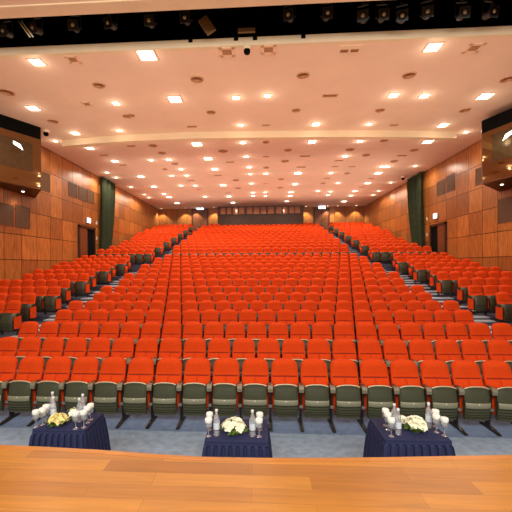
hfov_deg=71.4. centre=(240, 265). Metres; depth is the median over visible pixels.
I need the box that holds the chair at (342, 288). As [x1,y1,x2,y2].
[338,285,352,303]
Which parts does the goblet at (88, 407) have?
paper lid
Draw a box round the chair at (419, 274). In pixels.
[413,262,428,283]
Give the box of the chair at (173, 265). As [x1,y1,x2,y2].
[170,264,180,274]
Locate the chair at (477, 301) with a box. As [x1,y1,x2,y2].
[468,285,490,314]
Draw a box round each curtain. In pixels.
[99,176,114,253]
[407,171,424,248]
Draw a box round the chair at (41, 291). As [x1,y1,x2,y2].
[35,286,47,313]
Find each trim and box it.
[0,0,377,18]
[0,26,511,57]
[0,445,511,461]
[43,315,495,321]
[62,130,455,147]
[66,306,475,311]
[80,297,458,302]
[89,291,443,295]
[106,285,430,288]
[110,169,426,175]
[110,280,419,283]
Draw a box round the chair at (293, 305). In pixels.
[284,300,299,321]
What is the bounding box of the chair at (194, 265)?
[191,264,200,272]
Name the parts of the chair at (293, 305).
backrest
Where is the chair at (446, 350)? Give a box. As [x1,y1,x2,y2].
[435,339,461,384]
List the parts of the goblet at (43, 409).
paper lid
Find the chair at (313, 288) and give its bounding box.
[309,285,321,300]
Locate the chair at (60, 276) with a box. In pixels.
[56,273,66,284]
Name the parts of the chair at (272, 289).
backrest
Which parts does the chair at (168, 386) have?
backrest, leg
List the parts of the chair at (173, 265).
backrest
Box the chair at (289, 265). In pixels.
[286,263,294,271]
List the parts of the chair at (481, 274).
backrest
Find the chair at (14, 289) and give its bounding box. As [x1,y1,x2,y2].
[7,286,21,300]
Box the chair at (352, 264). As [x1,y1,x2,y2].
[350,263,361,272]
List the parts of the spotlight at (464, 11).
gel frame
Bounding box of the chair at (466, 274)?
[462,271,474,284]
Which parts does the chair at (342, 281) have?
backrest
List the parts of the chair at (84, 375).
leg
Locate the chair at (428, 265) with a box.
[425,262,434,280]
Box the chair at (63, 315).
[54,309,71,333]
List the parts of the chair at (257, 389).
backrest, leg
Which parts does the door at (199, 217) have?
frame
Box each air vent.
[0,202,13,226]
[15,204,29,228]
[41,170,49,192]
[69,182,76,197]
[78,186,86,201]
[87,189,93,203]
[437,179,444,196]
[446,173,454,192]
[475,167,481,185]
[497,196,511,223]
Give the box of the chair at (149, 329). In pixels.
[140,322,160,356]
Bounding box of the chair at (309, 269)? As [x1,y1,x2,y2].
[305,267,314,277]
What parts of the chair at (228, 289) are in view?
backrest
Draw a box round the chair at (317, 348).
[307,338,333,382]
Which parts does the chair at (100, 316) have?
backrest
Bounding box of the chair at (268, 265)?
[265,263,273,271]
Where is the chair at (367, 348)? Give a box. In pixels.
[358,339,390,369]
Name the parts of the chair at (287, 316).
backrest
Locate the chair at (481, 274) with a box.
[475,271,487,284]
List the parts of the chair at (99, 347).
backrest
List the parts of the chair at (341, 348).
backrest, leg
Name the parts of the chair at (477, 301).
panel, backrest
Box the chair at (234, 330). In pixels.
[225,322,244,357]
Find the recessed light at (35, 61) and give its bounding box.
[27,58,46,66]
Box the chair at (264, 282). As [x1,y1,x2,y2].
[259,278,270,291]
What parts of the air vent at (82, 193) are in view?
panel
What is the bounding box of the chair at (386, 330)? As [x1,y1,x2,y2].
[378,322,407,358]
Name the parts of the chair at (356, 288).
backrest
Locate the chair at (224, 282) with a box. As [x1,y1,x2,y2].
[220,278,231,292]
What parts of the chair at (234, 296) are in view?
backrest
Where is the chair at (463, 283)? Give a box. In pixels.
[457,277,470,304]
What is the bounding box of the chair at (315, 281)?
[312,278,323,292]
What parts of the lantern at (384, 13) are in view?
gel frame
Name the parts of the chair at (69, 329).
backrest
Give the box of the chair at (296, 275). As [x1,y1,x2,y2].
[289,272,300,284]
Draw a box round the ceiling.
[0,0,511,208]
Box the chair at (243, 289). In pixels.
[238,285,249,299]
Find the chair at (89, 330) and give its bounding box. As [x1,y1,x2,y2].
[78,321,98,355]
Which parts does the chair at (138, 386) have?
backrest, leg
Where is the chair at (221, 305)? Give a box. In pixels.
[216,300,230,321]
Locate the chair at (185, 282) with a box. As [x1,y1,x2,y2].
[181,279,192,294]
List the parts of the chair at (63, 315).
backrest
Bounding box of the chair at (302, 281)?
[298,278,310,292]
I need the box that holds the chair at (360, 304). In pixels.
[354,300,373,321]
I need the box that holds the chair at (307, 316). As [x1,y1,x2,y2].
[296,309,314,338]
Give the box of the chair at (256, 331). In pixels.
[247,322,266,357]
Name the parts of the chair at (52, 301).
backrest, panel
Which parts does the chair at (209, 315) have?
backrest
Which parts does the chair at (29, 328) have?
backrest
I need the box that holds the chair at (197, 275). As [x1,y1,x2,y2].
[193,273,203,285]
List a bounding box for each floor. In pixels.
[0,331,492,337]
[0,405,511,457]
[0,449,511,511]
[11,321,511,334]
[21,312,511,323]
[36,304,495,313]
[61,296,467,304]
[71,290,456,296]
[90,284,435,290]
[96,279,429,284]
[98,275,412,280]
[115,271,408,275]
[128,264,395,271]
[131,260,392,264]
[155,253,367,257]
[164,247,358,250]
[164,250,358,253]
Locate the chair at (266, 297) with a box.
[259,292,272,308]
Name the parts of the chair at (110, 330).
backrest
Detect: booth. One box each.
[0,114,40,197]
[217,205,303,225]
[481,108,511,191]
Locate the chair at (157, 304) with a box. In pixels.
[149,300,164,323]
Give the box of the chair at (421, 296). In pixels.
[417,292,432,309]
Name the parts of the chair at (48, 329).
backrest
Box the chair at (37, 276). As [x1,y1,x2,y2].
[33,273,43,283]
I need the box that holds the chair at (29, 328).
[16,321,38,355]
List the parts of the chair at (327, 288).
backrest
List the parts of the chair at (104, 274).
backrest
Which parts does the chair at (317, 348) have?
backrest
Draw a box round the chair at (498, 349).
[487,339,511,370]
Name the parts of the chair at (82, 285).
backrest, panel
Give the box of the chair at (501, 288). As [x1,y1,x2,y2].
[498,285,511,296]
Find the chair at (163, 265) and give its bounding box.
[161,264,169,275]
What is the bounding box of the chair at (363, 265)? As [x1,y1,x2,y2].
[361,263,373,271]
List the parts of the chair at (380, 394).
backrest, leg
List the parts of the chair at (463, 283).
panel, backrest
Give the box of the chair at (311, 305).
[301,300,316,322]
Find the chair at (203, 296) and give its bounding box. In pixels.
[197,292,210,310]
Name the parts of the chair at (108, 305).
backrest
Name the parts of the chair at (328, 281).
backrest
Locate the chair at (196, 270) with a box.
[192,268,201,278]
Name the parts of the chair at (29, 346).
backrest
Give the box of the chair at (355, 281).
[351,278,366,293]
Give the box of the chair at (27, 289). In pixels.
[21,286,34,300]
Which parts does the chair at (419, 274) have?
panel, backrest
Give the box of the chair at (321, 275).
[314,272,324,285]
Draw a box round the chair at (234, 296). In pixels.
[228,292,241,309]
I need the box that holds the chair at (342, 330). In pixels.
[334,322,358,358]
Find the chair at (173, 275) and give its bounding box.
[169,273,180,280]
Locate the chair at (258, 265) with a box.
[254,263,263,271]
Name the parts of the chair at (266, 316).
backrest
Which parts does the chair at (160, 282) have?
backrest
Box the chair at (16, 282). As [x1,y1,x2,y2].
[8,279,21,292]
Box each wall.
[0,145,158,286]
[159,206,364,233]
[365,139,511,271]
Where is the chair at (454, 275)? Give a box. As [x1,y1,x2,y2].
[449,271,461,292]
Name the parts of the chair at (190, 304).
backrest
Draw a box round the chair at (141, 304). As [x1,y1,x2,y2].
[132,300,147,322]
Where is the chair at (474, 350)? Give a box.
[461,339,488,383]
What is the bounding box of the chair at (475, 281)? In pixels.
[471,277,484,294]
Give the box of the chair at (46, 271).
[43,269,52,277]
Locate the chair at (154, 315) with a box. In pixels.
[145,309,162,337]
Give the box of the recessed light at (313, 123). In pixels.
[311,122,320,125]
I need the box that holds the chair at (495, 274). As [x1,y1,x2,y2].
[488,271,500,284]
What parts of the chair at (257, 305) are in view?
backrest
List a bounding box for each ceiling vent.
[0,88,15,95]
[47,119,58,123]
[63,55,81,63]
[80,102,92,106]
[92,82,105,88]
[190,75,203,82]
[206,110,215,114]
[218,47,234,56]
[218,149,227,152]
[261,45,275,54]
[291,108,300,111]
[296,71,309,78]
[322,94,337,96]
[338,45,361,53]
[375,108,384,112]
[401,71,416,78]
[459,108,470,112]
[461,43,486,53]
[499,75,511,82]
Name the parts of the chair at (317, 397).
backrest, leg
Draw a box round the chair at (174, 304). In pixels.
[164,300,181,315]
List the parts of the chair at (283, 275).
backrest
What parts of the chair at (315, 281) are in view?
backrest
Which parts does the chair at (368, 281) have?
backrest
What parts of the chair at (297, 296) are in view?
backrest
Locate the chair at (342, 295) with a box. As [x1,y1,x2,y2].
[337,292,353,312]
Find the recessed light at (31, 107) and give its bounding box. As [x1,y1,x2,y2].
[24,105,41,110]
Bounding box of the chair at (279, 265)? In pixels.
[275,263,284,271]
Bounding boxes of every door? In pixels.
[78,224,95,257]
[192,209,208,231]
[314,208,329,231]
[429,221,446,253]
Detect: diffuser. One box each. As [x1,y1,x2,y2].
[26,106,38,110]
[29,59,43,65]
[137,51,156,59]
[168,97,181,101]
[419,94,429,97]
[424,44,441,51]
[477,94,492,98]
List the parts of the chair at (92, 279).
backrest, panel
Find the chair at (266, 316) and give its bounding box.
[258,309,275,337]
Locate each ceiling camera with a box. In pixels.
[43,129,48,135]
[243,45,250,54]
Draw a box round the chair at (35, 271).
[33,269,42,276]
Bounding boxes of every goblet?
[32,409,39,426]
[39,407,45,424]
[42,404,49,421]
[72,411,78,429]
[80,409,86,427]
[84,405,90,422]
[87,403,93,419]
[205,417,211,435]
[206,411,212,429]
[255,417,262,436]
[256,411,262,430]
[382,408,388,425]
[384,411,391,429]
[387,417,394,436]
[432,409,438,426]
[432,413,439,432]
[440,416,448,435]
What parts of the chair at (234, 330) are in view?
backrest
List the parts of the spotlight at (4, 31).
gel frame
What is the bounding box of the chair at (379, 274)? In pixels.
[376,272,391,285]
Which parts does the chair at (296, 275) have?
backrest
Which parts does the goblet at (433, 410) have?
paper lid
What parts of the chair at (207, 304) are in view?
backrest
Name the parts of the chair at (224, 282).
backrest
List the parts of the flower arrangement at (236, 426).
flower, flower, flower, flower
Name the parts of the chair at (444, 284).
panel, backrest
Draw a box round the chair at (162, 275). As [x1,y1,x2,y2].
[158,273,168,287]
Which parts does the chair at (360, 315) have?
backrest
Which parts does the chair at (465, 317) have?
backrest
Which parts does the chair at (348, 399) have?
backrest, leg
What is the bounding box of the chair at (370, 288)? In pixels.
[367,285,384,298]
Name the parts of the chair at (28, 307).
backrest, panel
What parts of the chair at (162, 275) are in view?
backrest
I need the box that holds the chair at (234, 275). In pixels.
[229,272,239,284]
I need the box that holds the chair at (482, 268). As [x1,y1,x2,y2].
[478,266,488,275]
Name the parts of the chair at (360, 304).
backrest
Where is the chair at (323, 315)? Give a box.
[316,309,334,338]
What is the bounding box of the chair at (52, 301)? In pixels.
[44,286,60,309]
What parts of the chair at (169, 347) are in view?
backrest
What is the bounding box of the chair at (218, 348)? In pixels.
[208,338,229,380]
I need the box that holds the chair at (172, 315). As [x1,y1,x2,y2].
[163,309,181,337]
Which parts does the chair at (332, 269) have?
backrest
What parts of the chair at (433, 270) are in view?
panel, backrest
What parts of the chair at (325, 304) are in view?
backrest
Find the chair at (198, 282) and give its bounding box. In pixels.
[194,279,205,293]
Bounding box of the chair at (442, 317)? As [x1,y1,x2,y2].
[434,310,453,338]
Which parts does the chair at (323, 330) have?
backrest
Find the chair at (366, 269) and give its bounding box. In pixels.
[362,267,375,278]
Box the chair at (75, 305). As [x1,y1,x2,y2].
[68,300,82,319]
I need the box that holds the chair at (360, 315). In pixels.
[355,310,377,331]
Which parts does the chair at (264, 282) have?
backrest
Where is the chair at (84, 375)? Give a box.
[65,356,98,412]
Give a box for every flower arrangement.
[45,412,70,426]
[66,407,75,417]
[220,417,248,435]
[398,415,406,424]
[402,415,428,432]
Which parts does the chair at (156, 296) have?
backrest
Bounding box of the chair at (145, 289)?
[141,286,152,301]
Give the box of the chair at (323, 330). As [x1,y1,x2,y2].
[312,322,334,357]
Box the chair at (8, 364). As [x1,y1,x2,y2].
[0,356,19,425]
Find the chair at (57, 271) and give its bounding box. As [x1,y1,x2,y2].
[54,269,63,278]
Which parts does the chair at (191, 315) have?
backrest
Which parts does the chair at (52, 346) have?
backrest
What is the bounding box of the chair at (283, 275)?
[277,272,287,284]
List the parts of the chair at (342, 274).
backrest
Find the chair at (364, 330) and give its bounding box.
[356,322,383,350]
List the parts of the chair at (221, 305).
backrest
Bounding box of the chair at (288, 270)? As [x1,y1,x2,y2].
[282,268,291,277]
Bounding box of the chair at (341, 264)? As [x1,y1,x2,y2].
[339,263,350,274]
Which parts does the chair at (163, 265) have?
backrest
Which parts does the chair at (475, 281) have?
backrest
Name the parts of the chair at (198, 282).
backrest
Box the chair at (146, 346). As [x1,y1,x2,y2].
[134,337,158,379]
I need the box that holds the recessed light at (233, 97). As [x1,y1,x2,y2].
[232,96,239,99]
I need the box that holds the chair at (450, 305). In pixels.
[442,300,459,322]
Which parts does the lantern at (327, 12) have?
gel frame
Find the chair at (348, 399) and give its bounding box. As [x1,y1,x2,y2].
[330,359,366,432]
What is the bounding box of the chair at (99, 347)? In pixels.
[87,337,110,379]
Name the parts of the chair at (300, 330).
backrest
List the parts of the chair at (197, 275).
backrest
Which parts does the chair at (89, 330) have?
backrest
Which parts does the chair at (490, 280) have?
backrest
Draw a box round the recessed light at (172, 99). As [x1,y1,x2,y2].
[167,96,182,102]
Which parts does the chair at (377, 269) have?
backrest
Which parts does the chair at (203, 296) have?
backrest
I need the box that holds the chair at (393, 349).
[383,339,417,383]
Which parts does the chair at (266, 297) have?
backrest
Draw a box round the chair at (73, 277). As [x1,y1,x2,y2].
[67,273,77,296]
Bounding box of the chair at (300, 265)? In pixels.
[296,263,305,271]
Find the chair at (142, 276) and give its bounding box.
[135,273,145,285]
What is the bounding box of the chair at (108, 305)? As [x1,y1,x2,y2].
[100,300,115,320]
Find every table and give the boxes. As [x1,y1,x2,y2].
[28,412,110,450]
[202,418,272,457]
[363,418,455,456]
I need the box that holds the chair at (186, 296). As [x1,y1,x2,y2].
[181,292,195,312]
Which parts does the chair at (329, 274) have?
backrest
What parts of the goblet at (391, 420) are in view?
paper lid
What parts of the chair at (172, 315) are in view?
backrest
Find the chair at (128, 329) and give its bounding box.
[120,322,139,356]
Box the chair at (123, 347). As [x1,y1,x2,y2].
[110,337,133,379]
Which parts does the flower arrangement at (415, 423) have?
flower, flower, flower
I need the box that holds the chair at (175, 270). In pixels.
[170,268,180,273]
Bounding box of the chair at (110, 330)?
[99,322,119,355]
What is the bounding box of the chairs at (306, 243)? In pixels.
[52,222,479,280]
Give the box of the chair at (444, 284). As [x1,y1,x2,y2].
[436,271,454,296]
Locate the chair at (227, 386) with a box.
[212,358,242,418]
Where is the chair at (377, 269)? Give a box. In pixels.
[374,267,388,276]
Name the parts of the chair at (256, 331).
backrest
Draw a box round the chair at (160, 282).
[156,279,167,295]
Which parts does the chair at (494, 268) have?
backrest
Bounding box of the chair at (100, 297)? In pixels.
[93,293,106,308]
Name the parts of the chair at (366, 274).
backrest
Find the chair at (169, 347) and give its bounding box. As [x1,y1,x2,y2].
[157,338,182,380]
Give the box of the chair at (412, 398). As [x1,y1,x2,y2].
[390,359,431,418]
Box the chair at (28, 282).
[21,279,33,292]
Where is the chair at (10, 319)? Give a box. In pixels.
[0,300,20,334]
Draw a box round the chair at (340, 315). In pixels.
[335,310,356,338]
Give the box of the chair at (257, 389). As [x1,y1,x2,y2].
[242,358,272,431]
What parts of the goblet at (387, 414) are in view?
paper lid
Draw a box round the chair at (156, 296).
[152,293,165,312]
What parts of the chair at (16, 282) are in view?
backrest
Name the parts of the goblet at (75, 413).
paper lid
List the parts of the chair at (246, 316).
backrest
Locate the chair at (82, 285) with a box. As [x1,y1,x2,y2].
[75,273,89,296]
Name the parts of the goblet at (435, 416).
paper lid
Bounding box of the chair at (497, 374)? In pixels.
[481,360,511,423]
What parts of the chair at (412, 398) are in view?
backrest, leg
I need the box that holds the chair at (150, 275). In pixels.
[146,273,156,286]
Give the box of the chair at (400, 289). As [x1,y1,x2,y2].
[396,285,409,300]
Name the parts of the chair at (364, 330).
backrest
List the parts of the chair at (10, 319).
backrest, panel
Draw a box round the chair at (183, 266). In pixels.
[181,264,190,271]
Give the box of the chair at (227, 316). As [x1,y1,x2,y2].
[220,309,236,337]
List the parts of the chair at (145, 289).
backrest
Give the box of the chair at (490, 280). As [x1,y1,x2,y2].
[485,277,498,291]
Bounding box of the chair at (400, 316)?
[394,310,420,338]
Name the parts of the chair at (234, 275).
backrest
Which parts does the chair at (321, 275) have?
backrest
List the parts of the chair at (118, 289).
backrest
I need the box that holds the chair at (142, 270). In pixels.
[134,268,147,279]
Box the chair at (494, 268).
[490,266,501,277]
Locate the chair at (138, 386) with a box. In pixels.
[123,357,156,428]
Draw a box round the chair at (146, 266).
[137,264,149,272]
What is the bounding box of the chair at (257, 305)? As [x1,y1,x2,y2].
[250,300,264,321]
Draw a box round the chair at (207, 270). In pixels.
[203,268,213,278]
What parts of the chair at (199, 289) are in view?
backrest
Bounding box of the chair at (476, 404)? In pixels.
[451,360,501,435]
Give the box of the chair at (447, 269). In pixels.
[442,267,452,278]
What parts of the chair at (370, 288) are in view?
backrest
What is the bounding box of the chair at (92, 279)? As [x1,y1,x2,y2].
[86,269,95,290]
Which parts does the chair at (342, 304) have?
backrest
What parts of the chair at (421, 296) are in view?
backrest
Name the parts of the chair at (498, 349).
backrest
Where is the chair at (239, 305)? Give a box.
[233,300,247,321]
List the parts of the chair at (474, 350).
backrest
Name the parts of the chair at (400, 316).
backrest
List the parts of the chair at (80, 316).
backrest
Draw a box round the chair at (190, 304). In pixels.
[181,300,197,323]
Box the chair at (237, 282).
[233,278,244,291]
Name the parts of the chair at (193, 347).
backrest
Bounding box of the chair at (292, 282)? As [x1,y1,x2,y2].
[285,278,296,291]
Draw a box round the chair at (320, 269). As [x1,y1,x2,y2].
[316,267,326,278]
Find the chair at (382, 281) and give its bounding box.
[378,278,395,289]
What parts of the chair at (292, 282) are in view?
backrest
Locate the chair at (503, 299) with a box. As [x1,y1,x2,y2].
[495,292,511,322]
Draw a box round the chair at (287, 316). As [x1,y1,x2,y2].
[277,309,294,337]
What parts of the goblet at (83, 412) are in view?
paper lid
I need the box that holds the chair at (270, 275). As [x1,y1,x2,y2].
[265,272,275,284]
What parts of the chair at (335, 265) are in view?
backrest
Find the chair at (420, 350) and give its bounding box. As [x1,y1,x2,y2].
[409,339,443,383]
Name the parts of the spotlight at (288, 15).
gel frame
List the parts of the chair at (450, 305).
backrest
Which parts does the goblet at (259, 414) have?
paper lid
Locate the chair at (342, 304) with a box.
[336,300,354,323]
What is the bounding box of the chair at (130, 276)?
[123,273,133,285]
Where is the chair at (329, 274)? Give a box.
[326,272,337,286]
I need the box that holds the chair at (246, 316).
[239,309,255,337]
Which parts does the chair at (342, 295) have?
backrest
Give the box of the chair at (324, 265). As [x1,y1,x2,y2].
[318,263,327,271]
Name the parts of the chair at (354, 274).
backrest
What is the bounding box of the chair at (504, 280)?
[499,277,511,286]
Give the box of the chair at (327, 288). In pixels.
[323,285,336,302]
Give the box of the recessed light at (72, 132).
[69,131,80,134]
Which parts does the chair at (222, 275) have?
backrest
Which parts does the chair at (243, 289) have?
backrest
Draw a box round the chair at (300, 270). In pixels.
[293,268,302,277]
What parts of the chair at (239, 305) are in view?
backrest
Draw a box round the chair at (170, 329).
[160,322,182,342]
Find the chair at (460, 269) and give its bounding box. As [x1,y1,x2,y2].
[454,267,464,276]
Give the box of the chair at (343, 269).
[339,267,350,279]
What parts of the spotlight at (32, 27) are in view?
gel frame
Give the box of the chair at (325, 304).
[319,300,334,323]
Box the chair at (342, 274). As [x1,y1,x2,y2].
[339,272,351,286]
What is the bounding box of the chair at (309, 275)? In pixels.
[302,272,312,284]
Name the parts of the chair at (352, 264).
backrest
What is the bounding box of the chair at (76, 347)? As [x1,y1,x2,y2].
[63,337,86,378]
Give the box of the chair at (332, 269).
[327,267,338,279]
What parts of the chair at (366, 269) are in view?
backrest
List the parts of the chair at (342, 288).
backrest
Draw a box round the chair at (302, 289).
[294,285,307,300]
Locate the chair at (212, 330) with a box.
[204,322,223,356]
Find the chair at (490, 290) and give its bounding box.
[483,285,497,310]
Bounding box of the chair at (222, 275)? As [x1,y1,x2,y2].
[217,272,227,285]
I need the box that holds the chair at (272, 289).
[266,285,278,299]
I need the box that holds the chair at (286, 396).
[271,358,303,431]
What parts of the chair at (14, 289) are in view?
backrest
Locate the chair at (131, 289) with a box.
[127,286,139,300]
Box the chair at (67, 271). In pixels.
[65,269,73,278]
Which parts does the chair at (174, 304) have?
backrest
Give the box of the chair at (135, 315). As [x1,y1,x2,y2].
[127,309,144,337]
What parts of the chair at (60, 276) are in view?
backrest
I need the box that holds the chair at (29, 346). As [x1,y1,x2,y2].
[15,337,40,377]
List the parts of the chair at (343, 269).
backrest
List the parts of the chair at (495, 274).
backrest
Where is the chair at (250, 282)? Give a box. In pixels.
[246,278,257,291]
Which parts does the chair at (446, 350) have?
backrest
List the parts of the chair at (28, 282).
backrest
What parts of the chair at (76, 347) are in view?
backrest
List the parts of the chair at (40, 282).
backrest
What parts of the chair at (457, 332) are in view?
backrest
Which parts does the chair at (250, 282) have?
backrest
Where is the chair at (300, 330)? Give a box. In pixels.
[290,322,310,357]
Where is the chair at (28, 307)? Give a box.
[20,293,35,320]
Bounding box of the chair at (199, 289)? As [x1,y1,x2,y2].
[196,285,207,301]
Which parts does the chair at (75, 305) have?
backrest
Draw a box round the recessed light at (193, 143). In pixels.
[191,142,202,145]
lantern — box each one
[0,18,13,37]
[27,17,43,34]
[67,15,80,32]
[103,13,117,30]
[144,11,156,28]
[179,10,191,25]
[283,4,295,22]
[320,3,332,21]
[357,1,369,23]
[376,0,389,22]
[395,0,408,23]
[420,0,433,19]
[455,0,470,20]
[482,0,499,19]
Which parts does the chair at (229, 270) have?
backrest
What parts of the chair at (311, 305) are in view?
backrest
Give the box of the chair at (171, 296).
[166,292,181,304]
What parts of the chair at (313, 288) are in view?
backrest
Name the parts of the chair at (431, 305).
backrest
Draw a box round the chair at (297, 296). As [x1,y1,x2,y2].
[290,292,303,309]
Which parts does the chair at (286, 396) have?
backrest, leg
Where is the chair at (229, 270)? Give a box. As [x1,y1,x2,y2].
[226,268,235,278]
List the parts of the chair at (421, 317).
backrest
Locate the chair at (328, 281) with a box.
[325,278,337,293]
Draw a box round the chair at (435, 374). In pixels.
[420,360,467,435]
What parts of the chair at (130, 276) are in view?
backrest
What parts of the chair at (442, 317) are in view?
backrest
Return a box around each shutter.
[198,15,215,35]
[238,27,254,33]
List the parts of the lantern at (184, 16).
gel frame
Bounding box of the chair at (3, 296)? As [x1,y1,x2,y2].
[0,293,7,302]
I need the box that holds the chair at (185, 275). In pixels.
[181,273,191,285]
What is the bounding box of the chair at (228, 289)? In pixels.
[224,285,235,300]
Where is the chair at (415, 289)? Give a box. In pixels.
[411,285,424,299]
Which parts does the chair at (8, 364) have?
backrest, leg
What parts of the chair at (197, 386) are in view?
backrest, leg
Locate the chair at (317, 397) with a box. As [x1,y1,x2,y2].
[301,358,335,432]
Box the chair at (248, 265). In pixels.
[244,263,252,271]
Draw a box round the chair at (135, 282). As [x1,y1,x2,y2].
[131,279,142,292]
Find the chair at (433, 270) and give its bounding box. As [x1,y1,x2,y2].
[430,267,440,289]
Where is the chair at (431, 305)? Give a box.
[424,300,441,322]
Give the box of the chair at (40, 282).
[34,279,45,292]
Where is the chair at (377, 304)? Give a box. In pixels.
[371,300,393,323]
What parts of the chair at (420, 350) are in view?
backrest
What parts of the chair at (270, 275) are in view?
backrest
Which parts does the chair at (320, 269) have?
backrest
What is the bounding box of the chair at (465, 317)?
[454,310,474,338]
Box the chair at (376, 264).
[372,262,385,272]
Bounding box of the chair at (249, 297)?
[243,292,256,308]
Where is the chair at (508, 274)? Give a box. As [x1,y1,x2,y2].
[501,271,511,278]
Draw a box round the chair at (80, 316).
[72,309,89,335]
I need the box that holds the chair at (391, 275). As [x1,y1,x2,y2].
[388,272,404,284]
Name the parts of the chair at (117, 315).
backrest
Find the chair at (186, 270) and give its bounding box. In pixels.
[181,268,190,277]
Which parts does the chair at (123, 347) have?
backrest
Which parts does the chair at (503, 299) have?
panel, backrest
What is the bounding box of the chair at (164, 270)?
[159,268,169,279]
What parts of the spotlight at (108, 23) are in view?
gel frame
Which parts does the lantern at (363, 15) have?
gel frame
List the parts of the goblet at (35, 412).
paper lid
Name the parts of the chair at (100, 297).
backrest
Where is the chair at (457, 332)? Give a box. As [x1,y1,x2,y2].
[445,323,468,359]
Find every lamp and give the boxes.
[13,141,22,149]
[18,20,33,36]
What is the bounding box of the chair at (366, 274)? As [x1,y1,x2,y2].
[363,272,377,283]
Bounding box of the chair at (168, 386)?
[153,357,185,429]
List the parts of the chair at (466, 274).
backrest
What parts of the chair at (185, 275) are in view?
backrest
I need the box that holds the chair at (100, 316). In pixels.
[90,309,107,336]
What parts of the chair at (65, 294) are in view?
backrest, panel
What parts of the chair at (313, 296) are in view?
backrest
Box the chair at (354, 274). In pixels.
[351,272,364,286]
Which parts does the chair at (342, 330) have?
backrest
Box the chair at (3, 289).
[0,286,8,293]
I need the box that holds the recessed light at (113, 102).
[111,101,120,104]
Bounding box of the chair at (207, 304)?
[199,300,213,322]
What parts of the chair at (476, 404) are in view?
backrest, leg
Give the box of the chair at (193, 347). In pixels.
[182,338,207,380]
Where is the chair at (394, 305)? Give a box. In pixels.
[389,300,412,322]
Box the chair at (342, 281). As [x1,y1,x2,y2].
[338,278,351,294]
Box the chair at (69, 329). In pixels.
[58,321,78,353]
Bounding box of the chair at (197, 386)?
[183,357,213,428]
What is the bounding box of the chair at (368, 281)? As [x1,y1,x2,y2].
[365,278,380,291]
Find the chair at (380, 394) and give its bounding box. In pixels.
[360,359,399,417]
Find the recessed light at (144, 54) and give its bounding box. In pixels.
[135,49,158,60]
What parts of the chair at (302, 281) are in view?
backrest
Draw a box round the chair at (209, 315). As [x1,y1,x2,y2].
[201,309,218,337]
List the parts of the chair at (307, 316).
backrest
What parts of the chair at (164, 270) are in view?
backrest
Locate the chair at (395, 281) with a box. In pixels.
[392,278,409,291]
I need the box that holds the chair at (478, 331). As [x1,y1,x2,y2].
[468,323,492,357]
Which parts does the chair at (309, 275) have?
backrest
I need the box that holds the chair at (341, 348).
[332,339,361,382]
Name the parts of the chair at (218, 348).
backrest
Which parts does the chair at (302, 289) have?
backrest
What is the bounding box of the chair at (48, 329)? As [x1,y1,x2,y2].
[38,321,58,355]
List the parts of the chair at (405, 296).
backrest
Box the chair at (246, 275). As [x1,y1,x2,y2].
[241,272,251,284]
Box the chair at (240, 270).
[237,268,246,277]
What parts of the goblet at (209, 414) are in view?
paper lid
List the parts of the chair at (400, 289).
backrest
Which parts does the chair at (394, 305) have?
backrest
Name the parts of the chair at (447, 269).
backrest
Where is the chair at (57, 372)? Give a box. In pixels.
[36,356,71,412]
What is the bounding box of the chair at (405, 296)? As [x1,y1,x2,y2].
[401,292,415,309]
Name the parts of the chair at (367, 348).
backrest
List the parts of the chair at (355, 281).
backrest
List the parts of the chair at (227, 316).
backrest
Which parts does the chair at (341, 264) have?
backrest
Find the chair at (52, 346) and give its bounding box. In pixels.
[40,337,63,379]
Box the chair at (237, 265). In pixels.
[233,263,242,271]
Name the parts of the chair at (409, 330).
backrest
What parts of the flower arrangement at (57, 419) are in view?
flower, flower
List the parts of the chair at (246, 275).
backrest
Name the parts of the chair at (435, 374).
backrest, leg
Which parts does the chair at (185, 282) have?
backrest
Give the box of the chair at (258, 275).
[253,272,263,284]
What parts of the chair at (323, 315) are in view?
backrest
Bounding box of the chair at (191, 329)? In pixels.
[182,322,203,356]
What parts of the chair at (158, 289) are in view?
backrest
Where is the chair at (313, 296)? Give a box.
[305,292,319,310]
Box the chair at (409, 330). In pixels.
[400,322,430,358]
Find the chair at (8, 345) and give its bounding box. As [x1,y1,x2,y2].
[0,337,18,355]
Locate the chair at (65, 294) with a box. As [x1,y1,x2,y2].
[58,279,70,304]
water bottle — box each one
[49,391,55,408]
[50,396,56,415]
[76,397,82,422]
[80,394,85,417]
[213,409,219,436]
[249,409,255,436]
[391,403,397,429]
[395,408,401,435]
[425,402,431,428]
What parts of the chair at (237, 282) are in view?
backrest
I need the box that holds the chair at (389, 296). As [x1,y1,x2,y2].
[385,292,405,309]
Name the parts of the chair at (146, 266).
backrest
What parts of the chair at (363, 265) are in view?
backrest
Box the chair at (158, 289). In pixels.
[154,286,166,302]
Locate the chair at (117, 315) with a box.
[108,309,125,337]
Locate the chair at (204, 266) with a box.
[202,264,210,272]
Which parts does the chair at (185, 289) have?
backrest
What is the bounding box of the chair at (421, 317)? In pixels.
[414,310,433,338]
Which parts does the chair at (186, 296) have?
backrest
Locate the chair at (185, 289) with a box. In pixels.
[181,286,194,303]
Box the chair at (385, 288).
[381,285,400,300]
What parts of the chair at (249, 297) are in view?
backrest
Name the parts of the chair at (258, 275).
backrest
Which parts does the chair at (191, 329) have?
backrest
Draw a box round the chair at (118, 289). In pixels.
[113,286,125,300]
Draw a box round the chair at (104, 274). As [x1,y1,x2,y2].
[99,264,110,284]
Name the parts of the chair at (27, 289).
backrest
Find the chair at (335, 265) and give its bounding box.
[329,263,338,274]
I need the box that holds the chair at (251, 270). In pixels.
[248,268,257,277]
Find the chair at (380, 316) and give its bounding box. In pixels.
[374,310,399,338]
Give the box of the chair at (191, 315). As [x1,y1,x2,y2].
[182,309,199,337]
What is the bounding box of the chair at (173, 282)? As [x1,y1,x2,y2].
[168,279,180,288]
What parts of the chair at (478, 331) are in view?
backrest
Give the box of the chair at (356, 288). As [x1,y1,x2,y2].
[352,285,368,302]
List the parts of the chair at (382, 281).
backrest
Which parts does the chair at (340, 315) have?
backrest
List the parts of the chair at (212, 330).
backrest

